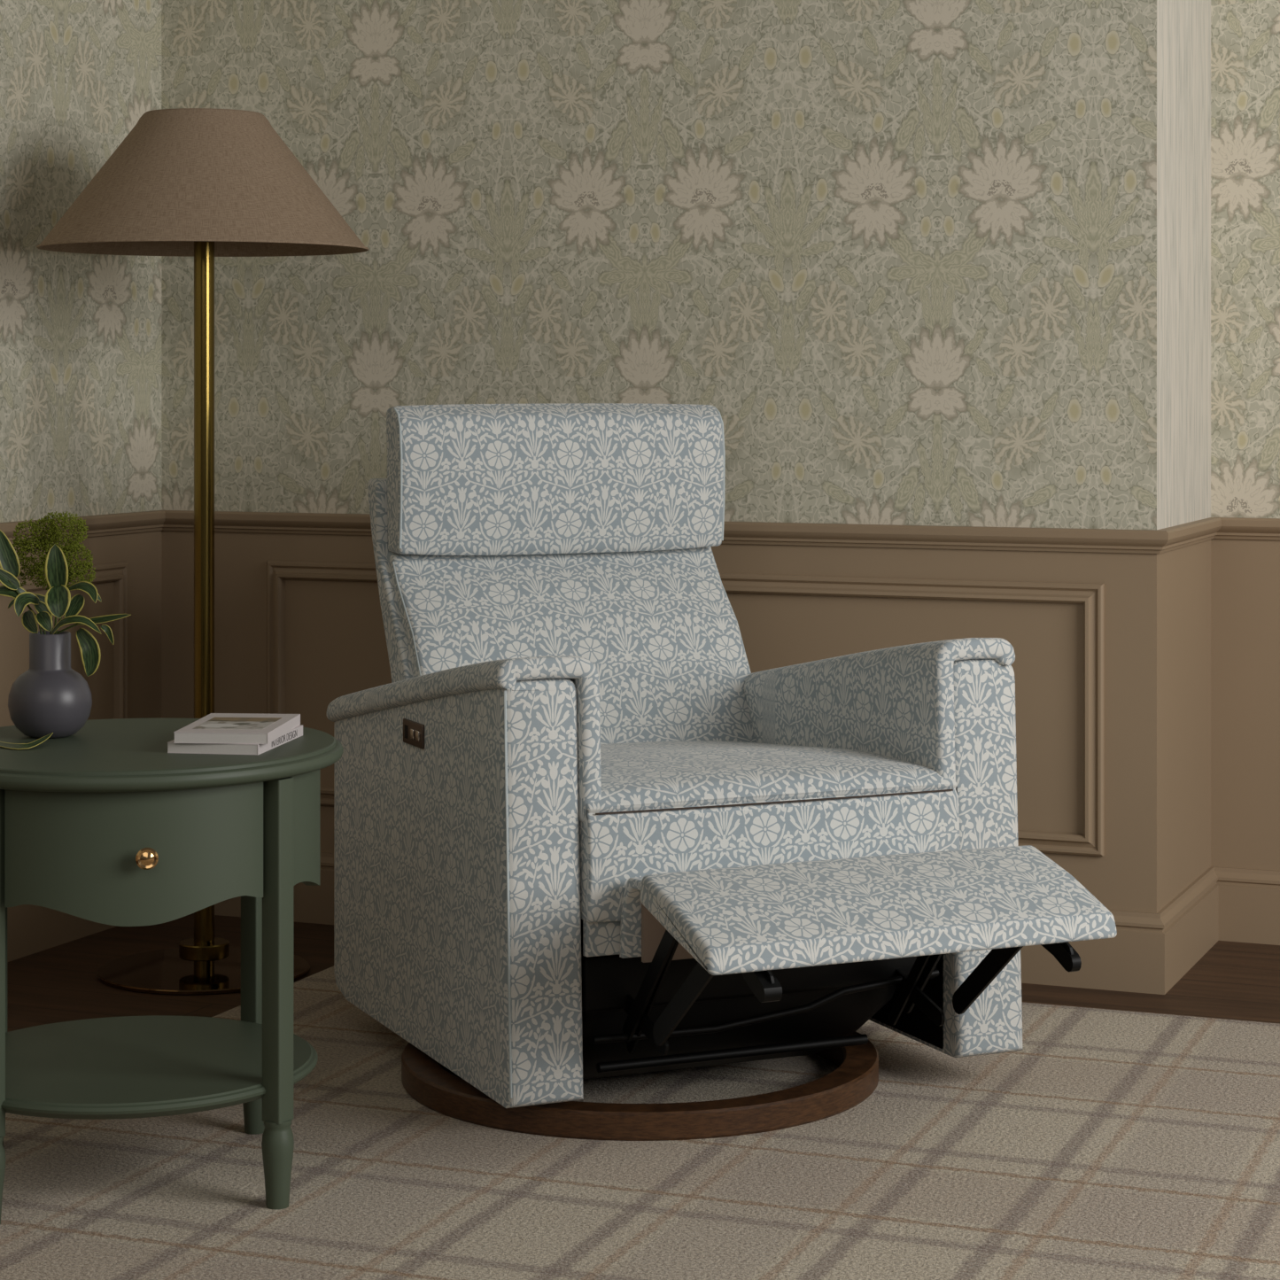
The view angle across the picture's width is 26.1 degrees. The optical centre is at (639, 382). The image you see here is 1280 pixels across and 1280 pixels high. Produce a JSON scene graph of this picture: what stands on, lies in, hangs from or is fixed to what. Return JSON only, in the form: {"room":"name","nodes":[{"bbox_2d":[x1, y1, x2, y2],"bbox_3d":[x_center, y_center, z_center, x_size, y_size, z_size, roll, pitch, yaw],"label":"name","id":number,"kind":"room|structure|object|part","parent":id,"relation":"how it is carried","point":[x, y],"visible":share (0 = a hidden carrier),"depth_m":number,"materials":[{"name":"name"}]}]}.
{"room":"living room","nodes":[
{"label":"living room","id":0,"kind":"room"},
{"bbox_2d":[0,0,161,727],"bbox_3d":[-1.870,-0.230,3.965,0.120,2.700,4.200,0,0,22],"label":"wall","id":1,"kind":"structure","parent":0,"point":[81,333],"depth_m":5.60,"materials":[{"name":"beige paint"}]},
{"bbox_2d":[7,904,116,961],"bbox_3d":[-1.806,1.048,3.939,0.018,0.145,4.200,0,0,22],"label":"baseboard","id":2,"kind":"structure","parent":1,"relation":"attached to","point":[31,929],"depth_m":5.44,"materials":[{"name":"beige paint"}]},
{"bbox_2d":[0,561,128,718],"bbox_3d":[-1.370,0.624,5.005,0.018,0.503,1.605,0,0,22],"label":"trim","id":3,"kind":"structure","parent":1,"relation":"attached to","point":[117,572],"depth_m":5.71,"materials":[{"name":"beige paint"}]},
{"bbox_2d":[0,510,165,543],"bbox_3d":[-1.802,0.292,3.937,0.026,0.043,4.200,0,0,22],"label":"trim","id":4,"kind":"structure","parent":1,"relation":"attached to","point":[154,520],"depth_m":5.68,"materials":[{"name":"beige paint"}]},
{"bbox_2d":[7,913,1279,1031],"bbox_3d":[0.500,1.120,2.750,11.000,0.001,9.500,0,0,0],"label":"floor","id":5,"kind":"structure","parent":0,"point":[1237,981],"depth_m":5.11,"materials":[{"name":"brown wood"}]},
{"bbox_2d":[36,108,368,995],"bbox_3d":[-0.828,0.305,5.250,0.623,1.630,0.623,0,0,0],"label":"floor lamp","id":6,"kind":"object","parent":5,"relation":"on","point":[204,184],"visible":0.98,"depth_m":5.13,"materials":[{"name":"brown fabric"}]},
{"bbox_3d":[-0.828,-0.381,5.250,0.618,0.254,0.618,0,0,0],"label":"lamp shade","id":7,"kind":"part","parent":6,"relation":"part of","materials":[{"name":"fabric"}]},
{"bbox_3d":[-0.828,-0.509,5.250,0.224,0.004,0.224,0,0,31],"label":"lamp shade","id":8,"kind":"part","parent":6,"relation":"part of","materials":[{"name":"fabric"}]},
{"bbox_2d":[0,966,1279,1279],"bbox_3d":[0.442,1.114,3.232,3.404,0.012,3.404,0,0,21],"label":"area rug","id":9,"kind":"object","parent":5,"relation":"on","point":[1116,1144],"visible":0.64,"depth_m":3.84,"materials":[{"name":"carpet"}]},
{"bbox_2d":[0,718,343,1224],"bbox_3d":[-0.713,0.805,3.862,0.594,0.605,0.594,0,0,-12],"label":"side table","id":10,"kind":"object","parent":9,"relation":"on","point":[99,823],"visible":0.91,"depth_m":3.69,"materials":[{"name":"green paint"}]},
{"bbox_3d":[-0.857,0.762,3.636,0.032,0.460,0.032,0,0,33],"label":"leg","id":11,"kind":"part","parent":10,"relation":"part of","materials":[{"name":"green paint"}]},
{"bbox_3d":[-0.939,0.762,4.006,0.032,0.460,0.032,0,0,33],"label":"leg","id":12,"kind":"part","parent":10,"relation":"part of","materials":[{"name":"green paint"}]},
{"bbox_2d":[0,732,53,749],"bbox_3d":[-0.867,0.495,3.821,0.094,0.013,0.083,0,0,0],"label":"fallen leaf","id":13,"kind":"object","parent":10,"relation":"on","point":[13,746],"visible":1,"depth_m":3.80,"materials":[{"name":"green plant"}]},
{"bbox_2d":[7,630,92,738],"bbox_3d":[-0.839,0.429,3.930,0.117,0.148,0.117,0,0,0],"label":"vase","id":14,"kind":"object","parent":10,"relation":"on","point":[50,696],"visible":0.95,"depth_m":3.90,"materials":[{"name":"grey ceramic"}]},
{"bbox_2d":[0,529,52,634],"bbox_3d":[-0.880,0.301,3.918,0.091,0.187,0.048,0,0,0],"label":"leaf sprig","id":15,"kind":"object","parent":14,"relation":"in","point":[10,569],"visible":0.98,"depth_m":3.93,"materials":[{"name":"green plant"}]},
{"bbox_3d":[-0.871,0.337,3.930,0.055,0.114,0.003,0,0,0],"label":"stem","id":16,"kind":"part","parent":15,"relation":"part of","materials":[{"name":"green plant"}]},
{"bbox_2d":[35,543,70,634],"bbox_3d":[-0.830,0.311,3.912,0.054,0.166,0.039,0,0,0],"label":"leaf sprig","id":17,"kind":"object","parent":14,"relation":"in","point":[58,598],"visible":1,"depth_m":3.92,"materials":[{"name":"green plant"}]},
{"bbox_2d":[11,511,96,634],"bbox_3d":[-0.843,0.290,3.965,0.128,0.212,0.064,0,0,0],"label":"foliage","id":18,"kind":"object","parent":14,"relation":"in","point":[52,532],"visible":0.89,"depth_m":3.96,"materials":[{"name":"green plant"}]},
{"bbox_2d":[50,581,130,676],"bbox_3d":[-0.779,0.348,3.914,0.118,0.133,0.052,0,0,0],"label":"leaf sprig","id":19,"kind":"object","parent":14,"relation":"in","point":[89,649],"visible":0.98,"depth_m":3.90,"materials":[{"name":"green plant"}]},
{"bbox_3d":[-0.816,0.367,3.930,0.040,0.054,0.003,0,0,0],"label":"stem","id":20,"kind":"part","parent":19,"relation":"part of","materials":[{"name":"green plant"}]},
{"bbox_3d":[-0.664,0.620,3.642,0.337,0.178,0.076,0,0,-12],"label":"drawer","id":21,"kind":"part","parent":10,"relation":"part of","materials":[{"name":"green paint"}]},
{"bbox_3d":[-0.642,0.618,3.596,0.029,0.029,0.026,0,0,-13],"label":"knob","id":22,"kind":"part","parent":10,"relation":"part of","materials":[{"name":"gold metal"}]},
{"bbox_2d":[1,1015,318,1119],"bbox_3d":[-0.713,0.953,3.862,0.522,0.022,0.522,0,0,-12],"label":"shelf","id":23,"kind":"object","parent":10,"relation":"attached to","point":[151,1066],"depth_m":3.80,"materials":[{"name":"green paint"}]},
{"bbox_2d":[167,724,302,754],"bbox_3d":[-0.561,0.496,3.848,0.128,0.014,0.213,0,0,10],"label":"book","id":24,"kind":"object","parent":10,"relation":"on","point":[297,732],"visible":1,"depth_m":3.75,"materials":[{"name":"white paper"}]},
{"bbox_2d":[173,713,300,744],"bbox_3d":[-0.558,0.481,3.848,0.129,0.015,0.216,0,0,5],"label":"book","id":25,"kind":"object","parent":24,"relation":"on","point":[220,728],"visible":1,"depth_m":3.79,"materials":[{"name":"white paper"}]},
{"bbox_2d":[192,717,281,729],"bbox_3d":[-0.559,0.473,3.841,0.097,0.001,0.132,0,0,5],"label":"picture","id":26,"kind":"object","parent":25,"relation":"on","point":[204,723],"depth_m":3.83},
{"bbox_3d":[-0.569,0.762,4.088,0.032,0.460,0.032,0,0,33],"label":"leg","id":27,"kind":"part","parent":10,"relation":"part of","materials":[{"name":"green paint"}]},
{"bbox_3d":[-0.487,0.762,3.718,0.032,0.460,0.032,0,0,33],"label":"leg","id":28,"kind":"part","parent":10,"relation":"part of","materials":[{"name":"green paint"}]},
{"bbox_2d":[325,403,1117,1140],"bbox_3d":[0.082,0.573,4.412,0.907,1.070,1.467,0,0,-23],"label":"recliner chair","id":29,"kind":"object","parent":9,"relation":"on","point":[577,836],"visible":1,"depth_m":4.27,"materials":[{"name":"fabric"}]},
{"bbox_3d":[-0.359,0.556,4.381,0.005,0.038,0.095,0,0,-23],"label":"control plate","id":30,"kind":"part","parent":29,"relation":"part of","materials":[{"name":"brown metal"}]},
{"bbox_3d":[-0.307,0.743,4.419,0.121,0.618,0.872,0,0,-23],"label":"arm","id":31,"kind":"part","parent":29,"relation":"part of","materials":[{"name":"fabric"}]},
{"bbox_2d":[387,546,757,744],"bbox_3d":[-0.103,0.500,4.886,0.624,0.416,0.341,0,0,-24],"label":"cushion","id":32,"kind":"object","parent":29,"relation":"on","point":[658,626],"depth_m":4.88,"materials":[{"name":"fabric"}]},
{"bbox_3d":[0.144,1.020,4.204,0.450,0.016,0.016,0,0,-23],"label":"tube rail","id":33,"kind":"part","parent":29,"relation":"part of","materials":[{"name":"black metal"}]},
{"bbox_3d":[0.201,0.945,4.188,0.581,0.062,0.027,0,0,-23],"label":"cross rod","id":34,"kind":"part","parent":29,"relation":"part of","materials":[{"name":"black metal"}]},
{"bbox_2d":[579,740,959,923],"bbox_3d":[0.076,0.691,4.475,0.622,0.210,0.705,0,0,-24],"label":"seat cushion","id":35,"kind":"object","parent":29,"relation":"on","point":[650,807],"depth_m":4.18,"materials":[{"name":"fabric"}]},
{"bbox_3d":[0.378,0.743,4.716,0.121,0.618,0.872,0,0,-24],"label":"arm","id":36,"kind":"part","parent":29,"relation":"part of","materials":[{"name":"fabric"}]},
{"bbox_2d":[161,0,1156,913],"bbox_3d":[-0.012,-0.230,5.538,2.128,2.700,0.120,0,0,22],"label":"wall","id":37,"kind":"structure","parent":0,"point":[903,252],"depth_m":5.38,"materials":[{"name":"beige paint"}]},
{"bbox_2d":[162,510,1168,553],"bbox_3d":[-0.027,0.292,5.465,2.154,0.043,0.026,0,0,22],"label":"trim","id":38,"kind":"structure","parent":37,"relation":"attached to","point":[1023,539],"depth_m":5.27,"materials":[{"name":"beige paint"}]},
{"bbox_2d":[193,852,1164,994],"bbox_3d":[-0.030,1.048,5.471,2.146,0.145,0.018,0,0,22],"label":"baseboard","id":39,"kind":"structure","parent":37,"relation":"attached to","point":[1133,960],"depth_m":5.10,"materials":[{"name":"beige paint"}]},
{"bbox_2d":[266,560,1104,856],"bbox_3d":[0.038,0.624,5.443,1.768,0.503,0.018,0,0,22],"label":"trim","id":40,"kind":"structure","parent":37,"relation":"attached to","point":[1091,842],"depth_m":5.21,"materials":[{"name":"beige paint"}]},
{"bbox_2d":[1156,0,1210,912],"bbox_3d":[0.995,-0.230,5.348,0.120,2.700,0.532,0,0,22],"label":"wall","id":41,"kind":"structure","parent":0,"point":[1183,27],"depth_m":5.30,"materials":[{"name":"beige paint"}]},
{"bbox_2d":[1156,866,1218,993],"bbox_3d":[1.056,1.048,5.314,0.018,0.145,0.550,0,0,22],"label":"baseboard","id":42,"kind":"structure","parent":41,"relation":"attached to","point":[1190,920],"depth_m":5.29,"materials":[{"name":"beige paint"}]},
{"bbox_2d":[1156,517,1221,553],"bbox_3d":[1.058,0.292,5.309,0.026,0.043,0.558,0,0,22],"label":"trim","id":43,"kind":"structure","parent":41,"relation":"attached to","point":[1190,533],"depth_m":5.28,"materials":[{"name":"beige paint"}]},
{"bbox_2d":[1210,0,1279,870],"bbox_3d":[2.655,-0.230,5.021,3.200,2.700,0.120,0,0,22],"label":"wall","id":44,"kind":"structure","parent":0,"point":[1245,34],"depth_m":5.54,"materials":[{"name":"beige paint"}]},
{"bbox_2d":[1212,866,1279,945],"bbox_3d":[2.629,1.048,4.957,3.200,0.145,0.018,0,0,22],"label":"baseboard","id":45,"kind":"structure","parent":44,"relation":"attached to","point":[1249,899],"depth_m":5.53,"materials":[{"name":"beige paint"}]},
{"bbox_2d":[1213,517,1279,540],"bbox_3d":[2.627,0.292,4.954,3.200,0.043,0.026,0,0,22],"label":"trim","id":46,"kind":"structure","parent":44,"relation":"attached to","point":[1233,528],"depth_m":5.52,"materials":[{"name":"beige paint"}]}
]}

